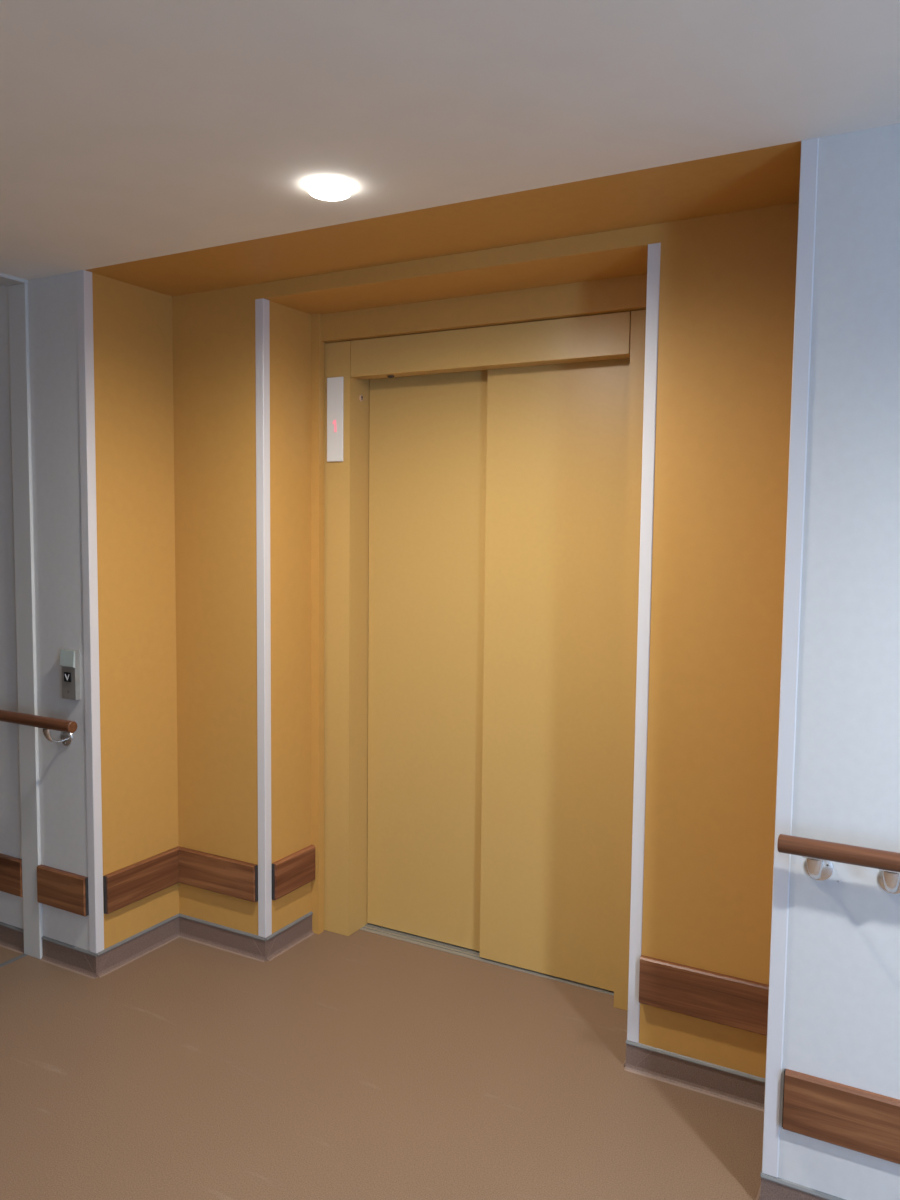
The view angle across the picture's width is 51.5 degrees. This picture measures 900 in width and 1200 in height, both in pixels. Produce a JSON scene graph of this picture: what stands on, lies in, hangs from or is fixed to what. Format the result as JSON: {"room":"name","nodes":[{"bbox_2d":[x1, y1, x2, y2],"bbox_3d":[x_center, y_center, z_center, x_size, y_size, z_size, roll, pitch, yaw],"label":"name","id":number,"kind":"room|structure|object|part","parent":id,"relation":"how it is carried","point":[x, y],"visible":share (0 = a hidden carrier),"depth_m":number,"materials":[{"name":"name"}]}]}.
{"room":"hospital interior","nodes":[
{"label":"hospital interior","id":0,"kind":"room"},
{"bbox_2d":[0,271,89,950],"bbox_3d":[-3.886,-0.021,4.741,6.000,2.500,0.030,3,5,29],"label":"wall","id":1,"kind":"structure","parent":0,"point":[52,300],"depth_m":3.38,"materials":[{"name":"white paint"}]},
{"bbox_2d":[0,853,22,896],"bbox_3d":[-2.589,1.005,4.067,2.214,0.141,0.020,3,5,29],"label":"board","id":2,"kind":"object","parent":1,"relation":"attached to","point":[10,866],"visible":1,"depth_m":3.55,"materials":[{"name":"brown wood"}]},
{"bbox_2d":[0,922,23,953],"bbox_3d":[-4.080,1.174,4.905,5.613,0.088,0.018,3,5,29],"label":"baseboard","id":3,"kind":"structure","parent":1,"relation":"attached to","point":[11,937],"depth_m":3.60,"materials":[{"name":"brown plastic"}]},
{"bbox_2d":[0,954,26,966],"bbox_3d":[-2.358,1.442,2.200,0.022,0.002,3.087,3,5,29],"label":"trim","id":4,"kind":"structure","parent":1,"relation":"attached to","point":[22,955],"depth_m":3.50,"materials":[{"name":"grey plastic"}]},
{"bbox_2d":[0,273,27,285],"bbox_3d":[-2.297,-1.043,2.000,0.094,0.012,3.100,3,5,29],"label":"trim","id":5,"kind":"structure","parent":1,"relation":"attached to","point":[5,279],"depth_m":3.30,"materials":[{"name":"grey"}]},
{"bbox_2d":[8,283,42,958],"bbox_3d":[-1.565,0.109,3.443,0.094,2.488,0.013,3,5,29],"label":"trim","id":6,"kind":"structure","parent":1,"relation":"attached to","point":[18,293],"depth_m":3.43,"materials":[{"name":"grey"}]},
{"bbox_2d":[0,710,76,745],"bbox_3d":[-2.432,0.418,3.891,2.605,0.120,0.105,3,5,29],"label":"handrail","id":7,"kind":"object","parent":1,"relation":"attached to","point":[67,727],"visible":1,"depth_m":3.31,"materials":[{"name":"brown wood"}]},
{"bbox_3d":[-1.412,0.483,3.335,0.035,0.060,0.089,3,5,29],"label":"arm","id":8,"kind":"part","parent":7,"relation":"part of","materials":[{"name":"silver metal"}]},
{"bbox_2d":[37,864,88,915],"bbox_3d":[-1.423,1.066,3.428,0.256,0.141,0.020,3,5,29],"label":"board","id":9,"kind":"object","parent":1,"relation":"attached to","point":[57,888],"visible":1,"depth_m":3.41,"materials":[{"name":"brown wood"}]},
{"bbox_2d":[40,936,97,978],"bbox_3d":[-1.408,1.315,3.438,0.293,0.088,0.018,3,5,29],"label":"baseboard","id":10,"kind":"structure","parent":1,"relation":"attached to","point":[72,958],"depth_m":3.44,"materials":[{"name":"brown plastic"}]},
{"bbox_2d":[60,649,79,699],"bbox_3d":[-1.357,0.266,3.331,0.073,0.176,0.027,3,5,29],"label":"panel","id":11,"kind":"object","parent":1,"relation":"attached to","point":[69,659],"visible":1,"depth_m":3.32,"materials":[{"name":"metal"}]},
{"bbox_2d":[77,270,103,952],"bbox_3d":[-1.272,0.073,3.304,0.037,2.411,0.037,3,5,29],"label":"guard","id":12,"kind":"object","parent":1,"relation":"attached to","point":[84,278],"visible":1,"depth_m":3.29,"materials":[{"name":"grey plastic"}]},
{"bbox_2d":[92,273,178,948],"bbox_3d":[-1.197,0.102,3.514,0.100,2.500,0.407,3,5,29],"label":"wall","id":13,"kind":"structure","parent":0,"point":[133,325],"depth_m":3.46,"materials":[{"name":"paint"}]},
{"bbox_2d":[97,914,178,977],"bbox_3d":[-1.173,1.309,3.551,0.018,0.088,0.407,3,5,29],"label":"baseboard","id":14,"kind":"structure","parent":13,"relation":"attached to","point":[146,941],"depth_m":3.54,"materials":[{"name":"brown plastic"}]},
{"bbox_2d":[103,846,180,913],"bbox_3d":[-1.161,1.060,3.547,0.020,0.141,0.370,3,5,29],"label":"board","id":15,"kind":"object","parent":13,"relation":"attached to","point":[125,886],"visible":1,"depth_m":3.52,"materials":[{"name":"brown wood"}]},
{"bbox_2d":[269,301,310,933],"bbox_3d":[-0.651,0.129,3.591,0.100,2.446,0.252,3,5,29],"label":"wall","id":16,"kind":"structure","parent":0,"point":[290,328],"depth_m":3.55,"materials":[{"name":"paint"}]},
{"bbox_2d":[266,911,314,960],"bbox_3d":[-0.620,1.308,3.640,0.018,0.088,0.282,3,5,29],"label":"baseboard","id":17,"kind":"structure","parent":16,"relation":"attached to","point":[280,941],"depth_m":3.63,"materials":[{"name":"brown plastic"}]},
{"bbox_2d":[272,845,314,899],"bbox_3d":[-0.607,1.059,3.636,0.020,0.141,0.246,3,5,29],"label":"board","id":18,"kind":"object","parent":16,"relation":"attached to","point":[295,870],"visible":1,"depth_m":3.62,"materials":[{"name":"brown wood"}]},
{"bbox_2d":[311,314,324,933],"bbox_3d":[0.135,0.148,3.452,1.612,2.446,0.261,3,5,29],"label":"wall","id":19,"kind":"structure","parent":0,"point":[317,346],"depth_m":3.67,"materials":[{"name":"paint"}]},
{"bbox_2d":[321,274,646,342],"bbox_3d":[0.151,-1.021,3.369,1.337,0.101,0.247,3,5,29],"label":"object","id":20,"kind":"structure","parent":19,"relation":"attached to","point":[628,293],"depth_m":3.24,"materials":[{"name":"paint"}]},
{"bbox_2d":[324,310,645,1010],"bbox_3d":[0.134,0.200,3.455,1.350,2.382,0.173,3,5,29],"label":"elevator","id":21,"kind":"object","parent":19,"relation":"attached to","point":[482,504],"visible":0.91,"depth_m":3.46,"materials":[{"name":"yellow metal"}]},
{"bbox_2d":[327,377,343,461],"bbox_3d":[-0.444,-0.698,3.607,0.074,0.322,0.010,3,5,29],"label":"indicator","id":22,"kind":"object","parent":21,"relation":"attached to","point":[335,385],"visible":1,"depth_m":3.60,"materials":[{"name":"white"}]},
{"bbox_3d":[-0.042,0.219,3.619,0.641,2.257,0.030,3,5,29],"label":"door","id":23,"kind":"part","parent":21,"relation":"part of","materials":[{"name":"yellow metal"}]},
{"bbox_3d":[0.138,1.374,3.579,1.104,0.023,0.095,3,5,29],"label":"sill","id":24,"kind":"part","parent":21,"relation":"part of","materials":[{"name":"silver metal"}]},
{"bbox_3d":[0.120,-0.897,3.329,1.101,0.136,0.074,3,5,29],"label":"head panel","id":25,"kind":"part","parent":21,"relation":"part of","materials":[{"name":"yellow metal"}]},
{"bbox_3d":[0.398,0.246,3.330,0.610,2.257,0.030,3,5,29],"label":"door","id":26,"kind":"part","parent":21,"relation":"part of","materials":[{"name":"yellow metal"}]},
{"bbox_2d":[0,929,763,1199],"bbox_3d":[-1.570,1.488,2.239,12.600,0.080,3.910,3,5,29],"label":"floor","id":27,"kind":"structure","parent":0,"point":[361,1065],"depth_m":2.72,"materials":[{"name":"brown plastic"}]},
{"bbox_2d":[0,0,899,296],"bbox_3d":[-1.632,-1.073,1.881,12.600,0.080,3.537,3,5,29],"label":"ceiling","id":28,"kind":"structure","parent":0,"point":[131,130],"depth_m":1.99,"materials":[{"name":"paint"}]},
{"bbox_2d":[305,177,353,200],"bbox_3d":[-0.306,-1.042,2.380,0.124,0.027,0.124,3,5,29],"label":"recessed light","id":29,"kind":"object","parent":28,"relation":"in","point":[323,188],"visible":1,"depth_m":2.35,"materials":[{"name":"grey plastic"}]},
{"bbox_2d":[269,248,647,314],"bbox_3d":[0.087,-1.091,3.247,1.612,0.054,0.513,3,5,29],"label":"ceiling","id":30,"kind":"structure","parent":0,"point":[630,262],"depth_m":3.10,"materials":[{"name":"paint"}]},
{"bbox_2d":[172,203,798,1077],"bbox_3d":[-0.044,0.146,3.096,2.325,2.500,0.030,3,5,29],"label":"wall","id":31,"kind":"structure","parent":0,"point":[727,288],"depth_m":2.69,"materials":[{"name":"paint"}]},
{"bbox_2d":[179,847,257,901],"bbox_3d":[-0.898,1.058,3.603,0.386,0.141,0.020,3,5,29],"label":"board","id":32,"kind":"object","parent":31,"relation":"attached to","point":[199,869],"visible":1,"depth_m":3.59,"materials":[{"name":"brown wood"}]},
{"bbox_2d":[179,913,265,961],"bbox_3d":[-0.892,1.307,3.618,0.446,0.088,0.018,3,5,29],"label":"baseboard","id":33,"kind":"structure","parent":31,"relation":"attached to","point":[228,939],"depth_m":3.62,"materials":[{"name":"brown plastic"}]},
{"bbox_2d":[255,298,271,937],"bbox_3d":[-0.688,0.095,3.449,0.037,2.357,0.037,3,5,29],"label":"guard","id":34,"kind":"object","parent":31,"relation":"attached to","point":[262,325],"visible":1,"depth_m":3.43,"materials":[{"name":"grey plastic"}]},
{"bbox_2d":[627,243,660,1042],"bbox_3d":[0.575,0.162,2.755,0.037,2.357,0.037,3,5,29],"label":"guard","id":35,"kind":"object","parent":31,"relation":"attached to","point":[653,258],"visible":1,"depth_m":2.73,"materials":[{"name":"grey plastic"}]},
{"bbox_2d":[624,1040,764,1111],"bbox_3d":[0.741,1.393,2.722,0.475,0.088,0.018,3,5,29],"label":"baseboard","id":36,"kind":"structure","parent":31,"relation":"attached to","point":[738,1087],"depth_m":2.74,"materials":[{"name":"brown plastic"}]},
{"bbox_2d":[639,955,768,1035],"bbox_3d":[0.760,1.146,2.692,0.434,0.141,0.020,3,5,29],"label":"board","id":37,"kind":"object","parent":31,"relation":"attached to","point":[732,1001],"visible":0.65,"depth_m":2.70,"materials":[{"name":"brown wood"}]},
{"bbox_2d":[778,123,899,1199],"bbox_3d":[2.649,0.324,1.154,4.275,2.500,0.030,3,5,29],"label":"wall","id":38,"kind":"structure","parent":0,"point":[842,1009],"depth_m":2.09,"materials":[{"name":"white paint"}]},
{"bbox_2d":[762,138,818,1176],"bbox_3d":[0.791,0.182,2.171,0.037,2.411,0.037,3,5,29],"label":"guard","id":39,"kind":"object","parent":38,"relation":"attached to","point":[806,212],"visible":1,"depth_m":2.15,"materials":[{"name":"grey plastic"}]},
{"bbox_2d":[760,1172,844,1199],"bbox_3d":[2.623,1.527,1.226,4.279,0.088,0.018,3,5,29],"label":"baseboard","id":40,"kind":"structure","parent":38,"relation":"attached to","point":[772,1188],"depth_m":2.23,"materials":[{"name":"brown plastic"}]},
{"bbox_2d":[777,834,899,893],"bbox_3d":[1.789,0.641,1.574,2.355,0.120,0.105,3,5,29],"label":"handrail","id":41,"kind":"object","parent":38,"relation":"attached to","point":[819,855],"visible":1,"depth_m":2.04,"materials":[{"name":"brown wood"}]},
{"bbox_3d":[0.827,0.602,2.106,0.035,0.060,0.089,3,5,29],"label":"arm","id":42,"kind":"part","parent":41,"relation":"part of","materials":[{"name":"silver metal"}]},
{"bbox_3d":[0.963,0.609,2.032,0.035,0.060,0.089,3,5,29],"label":"arm","id":43,"kind":"part","parent":41,"relation":"part of","materials":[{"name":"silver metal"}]},
{"bbox_2d":[782,1069,899,1163],"bbox_3d":[1.768,1.234,1.676,2.235,0.141,0.020,3,5,29],"label":"board","id":44,"kind":"object","parent":38,"relation":"attached to","point":[849,1117],"visible":1,"depth_m":2.14,"materials":[{"name":"brown wood"}]},
{"bbox_3d":[0.926,0.214,2.348,0.100,2.500,0.407,3,5,29],"label":"wall","id":45,"kind":"structure","parent":0,"visible":0},
{"bbox_2d":[756,1169,761,1199],"bbox_3d":[0.847,1.415,2.442,0.018,0.088,0.407,3,5,29],"label":"baseboard","id":46,"kind":"structure","parent":45,"relation":"attached to","point":[758,1194],"depth_m":2.30,"materials":[{"name":"brown plastic"}]}
]}

